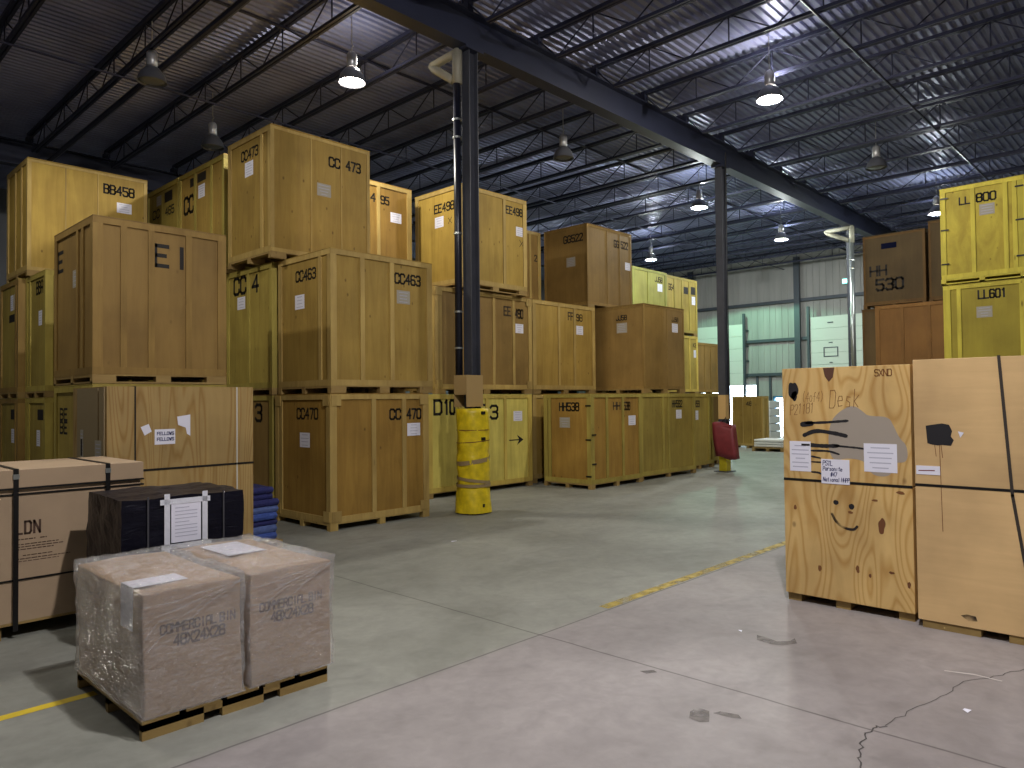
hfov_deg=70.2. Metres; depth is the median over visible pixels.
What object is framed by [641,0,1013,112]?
joist
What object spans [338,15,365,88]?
lamp
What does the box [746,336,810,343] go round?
trim
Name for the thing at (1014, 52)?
joist
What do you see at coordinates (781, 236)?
lamp
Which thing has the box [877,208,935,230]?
joist
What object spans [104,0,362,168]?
joist
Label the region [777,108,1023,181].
joist
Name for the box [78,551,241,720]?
carton
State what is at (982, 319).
crate
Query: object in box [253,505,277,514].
folded blanket
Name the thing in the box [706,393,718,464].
crate
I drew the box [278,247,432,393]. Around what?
crate
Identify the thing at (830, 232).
drain pipe
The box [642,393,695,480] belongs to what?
crate
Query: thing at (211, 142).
lamp
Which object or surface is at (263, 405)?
crate
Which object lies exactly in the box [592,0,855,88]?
joist
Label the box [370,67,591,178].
joist
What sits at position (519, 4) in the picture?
joist
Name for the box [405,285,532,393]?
crate
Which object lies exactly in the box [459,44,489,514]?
steel column
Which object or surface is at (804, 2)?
rod
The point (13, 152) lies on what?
roof beam
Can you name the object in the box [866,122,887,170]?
lamp
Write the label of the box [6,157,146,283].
crate
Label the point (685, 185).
joist
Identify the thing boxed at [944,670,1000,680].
scuff
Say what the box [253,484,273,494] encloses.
folded blanket
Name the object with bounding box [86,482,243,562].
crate
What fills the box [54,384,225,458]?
crate
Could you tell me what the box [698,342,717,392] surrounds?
crate
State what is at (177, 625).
print
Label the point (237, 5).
pipe
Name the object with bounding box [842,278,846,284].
exit sign
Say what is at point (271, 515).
folded blanket
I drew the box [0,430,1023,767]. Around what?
floor
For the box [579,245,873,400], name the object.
wall
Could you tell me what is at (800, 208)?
joist
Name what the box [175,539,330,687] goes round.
carton
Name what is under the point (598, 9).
joist
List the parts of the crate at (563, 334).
corner post, lid, rail, rail, corner post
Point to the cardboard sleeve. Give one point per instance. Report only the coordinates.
(471, 386)
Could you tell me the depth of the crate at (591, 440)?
15.40 m
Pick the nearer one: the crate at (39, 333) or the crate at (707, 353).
the crate at (39, 333)
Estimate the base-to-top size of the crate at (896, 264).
1.874 m
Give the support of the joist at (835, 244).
attached to the roof beam at (452, 24)
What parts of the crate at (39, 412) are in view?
corner post, rail, corner post, corner post, rail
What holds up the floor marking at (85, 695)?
on the floor
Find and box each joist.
[0,0,45,61]
[27,0,209,152]
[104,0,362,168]
[172,0,463,176]
[321,36,533,146]
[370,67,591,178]
[385,93,640,193]
[412,115,681,217]
[464,0,535,23]
[502,134,717,206]
[527,150,749,224]
[527,166,776,236]
[534,0,696,59]
[541,189,785,248]
[541,189,821,246]
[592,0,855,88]
[631,200,842,253]
[631,209,860,262]
[632,217,876,268]
[637,225,890,272]
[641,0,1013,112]
[655,239,862,277]
[682,7,1023,133]
[718,47,1023,151]
[750,79,1023,167]
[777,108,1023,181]
[806,132,1023,193]
[824,148,1023,203]
[843,165,1023,213]
[861,195,939,222]
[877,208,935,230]
[891,217,939,231]
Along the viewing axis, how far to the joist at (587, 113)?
18.43 m
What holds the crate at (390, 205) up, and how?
on the crate
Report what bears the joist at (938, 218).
attached to the roof beam at (452, 24)
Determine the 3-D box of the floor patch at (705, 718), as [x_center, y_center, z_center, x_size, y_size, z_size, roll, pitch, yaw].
[1.102,1.931,4.241,0.150,0.001,0.170,-2,-2,44]
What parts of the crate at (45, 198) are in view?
corner post, rail, rail, corner post, corner post, rail, lid, rail, corner post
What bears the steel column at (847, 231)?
on the floor
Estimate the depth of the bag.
17.93 m
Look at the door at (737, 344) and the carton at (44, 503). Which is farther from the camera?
the door at (737, 344)
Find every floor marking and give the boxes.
[0,691,97,720]
[599,541,784,608]
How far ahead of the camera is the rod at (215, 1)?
15.14 m
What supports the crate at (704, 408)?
on the floor
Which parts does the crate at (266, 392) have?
corner post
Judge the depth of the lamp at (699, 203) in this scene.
21.18 m
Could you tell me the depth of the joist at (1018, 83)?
17.14 m
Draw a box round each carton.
[0,456,143,640]
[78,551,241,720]
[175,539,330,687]
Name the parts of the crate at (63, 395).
corner post, rail, lid, rail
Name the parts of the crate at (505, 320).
corner post, corner post, lid, rail, rail, corner post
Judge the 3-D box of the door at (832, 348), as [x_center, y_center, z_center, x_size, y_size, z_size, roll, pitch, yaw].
[14.681,-0.587,32.636,2.660,6.000,0.470,-2,-2,44]
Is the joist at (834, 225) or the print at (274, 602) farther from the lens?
the joist at (834, 225)
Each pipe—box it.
[46,0,251,161]
[428,48,462,374]
[824,225,856,365]
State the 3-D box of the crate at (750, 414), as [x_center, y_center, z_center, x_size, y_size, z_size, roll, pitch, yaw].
[8.808,1.403,26.903,1.214,1.894,0.484,-2,-2,44]
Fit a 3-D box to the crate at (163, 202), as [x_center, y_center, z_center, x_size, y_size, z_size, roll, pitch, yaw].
[-6.346,-2.889,15.097,1.594,2.074,1.764,-2,-2,44]
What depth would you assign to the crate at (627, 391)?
18.99 m
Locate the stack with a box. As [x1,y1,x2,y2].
[769,401,780,437]
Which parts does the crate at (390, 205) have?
rail, lid, corner post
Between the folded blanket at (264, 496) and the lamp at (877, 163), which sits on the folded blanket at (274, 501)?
the folded blanket at (264, 496)
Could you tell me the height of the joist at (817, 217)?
0.575 m
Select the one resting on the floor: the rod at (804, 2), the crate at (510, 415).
the crate at (510, 415)
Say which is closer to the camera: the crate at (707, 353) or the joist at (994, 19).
the joist at (994, 19)
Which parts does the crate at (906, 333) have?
corner post, lid, rail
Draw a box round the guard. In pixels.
[455,408,491,513]
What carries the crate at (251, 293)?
on the crate at (263, 405)
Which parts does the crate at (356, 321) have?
corner post, corner post, rail, rail, corner post, corner post, lid, rail, rail, corner post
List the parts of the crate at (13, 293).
corner post, rail, rail, corner post, rail, rail, corner post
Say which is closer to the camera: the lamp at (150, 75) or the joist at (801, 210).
the lamp at (150, 75)
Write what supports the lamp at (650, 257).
hanging from the ceiling
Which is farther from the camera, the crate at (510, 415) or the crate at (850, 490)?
the crate at (510, 415)
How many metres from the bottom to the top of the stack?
1.700 m
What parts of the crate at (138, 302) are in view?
corner post, corner post, rail, rail, corner post, corner post, lid, rail, rail, corner post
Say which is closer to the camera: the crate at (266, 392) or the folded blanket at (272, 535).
the folded blanket at (272, 535)
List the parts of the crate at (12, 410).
corner post, rail, corner post, rail, corner post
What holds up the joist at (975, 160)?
attached to the roof beam at (452, 24)
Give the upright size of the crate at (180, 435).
2.034 m
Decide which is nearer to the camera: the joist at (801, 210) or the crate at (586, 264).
the crate at (586, 264)
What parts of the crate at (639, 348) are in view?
rail, rail, lid, corner post, corner post, rail, rail, corner post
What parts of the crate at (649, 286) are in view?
corner post, rail, corner post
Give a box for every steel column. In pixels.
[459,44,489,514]
[711,164,735,472]
[846,227,856,365]
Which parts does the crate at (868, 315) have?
corner post, corner post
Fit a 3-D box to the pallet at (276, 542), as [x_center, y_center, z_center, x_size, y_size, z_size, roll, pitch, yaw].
[-3.386,2.041,9.322,0.700,0.100,0.600,-2,-2,44]
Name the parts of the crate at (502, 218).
corner post, corner post, rail, rail, corner post, lid, rail, rail, corner post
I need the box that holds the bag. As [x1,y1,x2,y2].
[712,417,739,459]
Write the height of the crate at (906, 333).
2.094 m
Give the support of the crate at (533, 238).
on the crate
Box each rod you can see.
[0,40,784,269]
[210,0,845,249]
[800,0,988,180]
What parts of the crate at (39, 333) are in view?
corner post, corner post, rail, rail, corner post, corner post, rail, rail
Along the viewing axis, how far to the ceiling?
16.08 m
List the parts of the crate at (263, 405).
rail, corner post, corner post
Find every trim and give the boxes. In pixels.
[687,272,692,335]
[697,292,863,311]
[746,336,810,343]
[746,373,781,376]
[756,376,771,400]
[793,256,801,367]
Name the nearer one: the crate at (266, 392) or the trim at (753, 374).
the crate at (266, 392)
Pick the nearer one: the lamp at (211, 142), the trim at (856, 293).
the lamp at (211, 142)
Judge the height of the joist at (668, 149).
0.575 m
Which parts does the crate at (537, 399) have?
corner post, rail, rail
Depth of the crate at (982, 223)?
14.49 m
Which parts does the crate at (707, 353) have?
rail, rail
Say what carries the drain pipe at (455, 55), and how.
attached to the steel column at (469, 87)
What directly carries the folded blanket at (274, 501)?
on the folded blanket at (274, 508)
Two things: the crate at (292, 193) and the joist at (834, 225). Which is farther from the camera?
the joist at (834, 225)
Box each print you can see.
[19,519,69,561]
[160,609,235,645]
[259,590,321,621]
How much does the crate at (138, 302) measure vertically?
1.994 m
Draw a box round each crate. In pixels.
[0,278,25,398]
[0,398,24,461]
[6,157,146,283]
[25,269,152,397]
[25,397,53,460]
[54,214,225,385]
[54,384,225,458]
[73,386,253,539]
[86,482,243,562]
[147,178,178,227]
[179,153,250,273]
[202,305,270,394]
[226,262,364,394]
[228,123,369,270]
[253,395,274,497]
[275,393,428,531]
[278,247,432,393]
[370,180,411,259]
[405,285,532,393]
[415,183,527,296]
[429,394,532,498]
[490,299,595,393]
[509,230,540,299]
[532,394,543,482]
[543,393,642,489]
[544,223,631,308]
[553,390,628,393]
[595,303,684,392]
[632,266,666,306]
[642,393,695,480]
[667,275,697,336]
[668,335,698,392]
[686,393,713,470]
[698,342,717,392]
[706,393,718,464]
[732,396,768,447]
[782,364,918,621]
[862,228,929,309]
[862,309,875,365]
[874,300,944,364]
[913,355,1023,644]
[927,219,949,300]
[939,174,1023,285]
[942,278,1023,358]
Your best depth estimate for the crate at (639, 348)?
17.61 m
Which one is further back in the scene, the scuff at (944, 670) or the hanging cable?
the hanging cable
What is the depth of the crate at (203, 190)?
13.08 m
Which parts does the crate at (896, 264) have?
corner post, rail, rail, lid, corner post, corner post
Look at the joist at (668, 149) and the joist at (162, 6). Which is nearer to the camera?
the joist at (162, 6)
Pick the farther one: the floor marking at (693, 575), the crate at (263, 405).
the crate at (263, 405)
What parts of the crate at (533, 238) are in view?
rail, corner post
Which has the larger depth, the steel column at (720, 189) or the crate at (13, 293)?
the steel column at (720, 189)
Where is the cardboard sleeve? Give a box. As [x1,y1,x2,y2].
[454,375,482,406]
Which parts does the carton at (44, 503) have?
carton lid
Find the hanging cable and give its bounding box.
[725,152,730,422]
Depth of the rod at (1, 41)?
16.24 m
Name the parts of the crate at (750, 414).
corner post, rail, lid, corner post, corner post, corner post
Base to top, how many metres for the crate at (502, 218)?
2.074 m
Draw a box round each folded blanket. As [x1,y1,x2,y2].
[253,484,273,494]
[253,493,272,500]
[253,498,278,507]
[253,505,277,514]
[253,512,276,521]
[253,519,276,527]
[253,524,276,534]
[253,532,276,541]
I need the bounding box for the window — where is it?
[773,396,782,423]
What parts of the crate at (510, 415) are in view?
corner post, rail, lid, rail, corner post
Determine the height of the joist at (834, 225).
0.575 m
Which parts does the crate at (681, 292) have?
corner post, rail, rail, corner post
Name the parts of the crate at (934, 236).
corner post, corner post, rail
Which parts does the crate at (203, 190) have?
corner post, rail, lid, corner post, corner post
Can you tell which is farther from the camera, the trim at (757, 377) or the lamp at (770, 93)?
the trim at (757, 377)
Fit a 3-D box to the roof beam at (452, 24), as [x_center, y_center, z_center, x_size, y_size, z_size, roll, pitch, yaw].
[3.019,-5.912,16.105,0.280,0.765,41.360,-2,-2,44]
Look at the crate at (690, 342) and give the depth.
26.35 m
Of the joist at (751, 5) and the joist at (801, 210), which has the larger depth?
the joist at (801, 210)
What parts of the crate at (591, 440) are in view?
corner post, rail, rail, corner post, lid, corner post, rail, rail, corner post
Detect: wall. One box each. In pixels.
[0,188,578,398]
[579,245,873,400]
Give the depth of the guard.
11.80 m
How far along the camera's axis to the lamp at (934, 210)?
22.18 m
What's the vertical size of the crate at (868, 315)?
2.114 m
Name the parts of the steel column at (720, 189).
cap plate, plate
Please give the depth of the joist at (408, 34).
14.89 m
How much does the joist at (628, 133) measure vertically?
0.575 m
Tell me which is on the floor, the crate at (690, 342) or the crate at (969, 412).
the crate at (969, 412)
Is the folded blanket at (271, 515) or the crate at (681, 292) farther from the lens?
the crate at (681, 292)
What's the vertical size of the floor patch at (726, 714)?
0.001 m
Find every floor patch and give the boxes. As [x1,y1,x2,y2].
[689,710,708,721]
[715,711,741,718]
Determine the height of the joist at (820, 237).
0.575 m
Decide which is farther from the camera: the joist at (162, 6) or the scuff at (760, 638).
the joist at (162, 6)
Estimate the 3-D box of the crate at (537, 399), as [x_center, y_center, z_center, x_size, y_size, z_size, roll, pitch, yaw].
[0.697,1.239,17.435,1.464,1.974,2.184,-2,-2,44]
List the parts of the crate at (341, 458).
corner post, corner post, rail, rail, corner post, corner post, lid, rail, rail, corner post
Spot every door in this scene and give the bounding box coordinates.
[698,314,749,395]
[806,306,862,367]
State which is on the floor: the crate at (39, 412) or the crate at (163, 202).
the crate at (39, 412)
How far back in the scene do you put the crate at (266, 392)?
12.76 m
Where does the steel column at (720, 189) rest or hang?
on the floor
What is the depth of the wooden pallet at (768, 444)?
24.92 m
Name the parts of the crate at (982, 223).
corner post, corner post, rail, lid, rail, corner post, corner post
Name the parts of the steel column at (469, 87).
cap plate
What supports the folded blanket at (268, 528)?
on the folded blanket at (272, 535)
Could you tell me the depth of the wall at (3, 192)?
22.68 m
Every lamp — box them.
[136,21,166,87]
[201,93,223,150]
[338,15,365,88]
[553,109,573,161]
[645,231,656,260]
[691,167,707,209]
[756,36,782,104]
[774,206,787,240]
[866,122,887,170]
[928,175,939,215]
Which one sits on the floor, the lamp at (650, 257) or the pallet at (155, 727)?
the pallet at (155, 727)
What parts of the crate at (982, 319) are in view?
corner post, corner post, lid, rail, corner post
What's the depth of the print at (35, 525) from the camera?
5.89 m
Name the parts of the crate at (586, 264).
corner post, corner post, rail, rail, corner post, lid, corner post, rail, rail, corner post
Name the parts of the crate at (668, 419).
corner post, rail, lid, rail, corner post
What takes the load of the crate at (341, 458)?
on the floor
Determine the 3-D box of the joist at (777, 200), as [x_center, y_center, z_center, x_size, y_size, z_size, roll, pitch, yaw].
[4.471,-5.861,26.388,12.060,0.575,0.130,-2,-2,44]
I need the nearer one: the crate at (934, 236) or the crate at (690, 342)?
the crate at (934, 236)
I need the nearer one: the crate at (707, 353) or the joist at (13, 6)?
the joist at (13, 6)
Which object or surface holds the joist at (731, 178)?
attached to the roof beam at (452, 24)
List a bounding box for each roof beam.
[0,136,543,266]
[347,0,896,236]
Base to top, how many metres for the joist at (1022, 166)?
0.575 m
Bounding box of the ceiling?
[0,0,1023,279]
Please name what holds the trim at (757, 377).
attached to the wall at (823, 276)
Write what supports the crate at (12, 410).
on the floor
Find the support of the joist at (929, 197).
attached to the roof beam at (452, 24)
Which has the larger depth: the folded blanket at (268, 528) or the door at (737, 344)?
the door at (737, 344)
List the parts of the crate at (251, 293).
corner post, rail, rail, lid, corner post, rail, corner post, rail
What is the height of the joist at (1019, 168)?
0.575 m
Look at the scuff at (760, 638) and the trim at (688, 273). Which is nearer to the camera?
the scuff at (760, 638)
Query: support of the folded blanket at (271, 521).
on the folded blanket at (268, 528)
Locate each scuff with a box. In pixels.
[757,635,796,644]
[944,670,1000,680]
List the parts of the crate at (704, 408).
rail, rail, corner post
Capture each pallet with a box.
[77,665,326,741]
[259,538,282,547]
[752,438,783,451]
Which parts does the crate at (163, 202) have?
corner post, rail, corner post, corner post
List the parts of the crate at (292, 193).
corner post, rail, rail, corner post, corner post, rail, lid, rail, corner post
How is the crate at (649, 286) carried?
on the crate
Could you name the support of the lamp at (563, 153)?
hanging from the ceiling
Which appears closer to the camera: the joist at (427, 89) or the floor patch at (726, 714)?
the floor patch at (726, 714)
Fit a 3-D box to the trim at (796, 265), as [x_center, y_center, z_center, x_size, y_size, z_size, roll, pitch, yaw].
[13.386,-1.743,33.997,0.260,8.400,0.310,-2,-2,44]
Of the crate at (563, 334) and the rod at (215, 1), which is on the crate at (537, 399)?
the crate at (563, 334)
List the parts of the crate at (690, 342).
rail, corner post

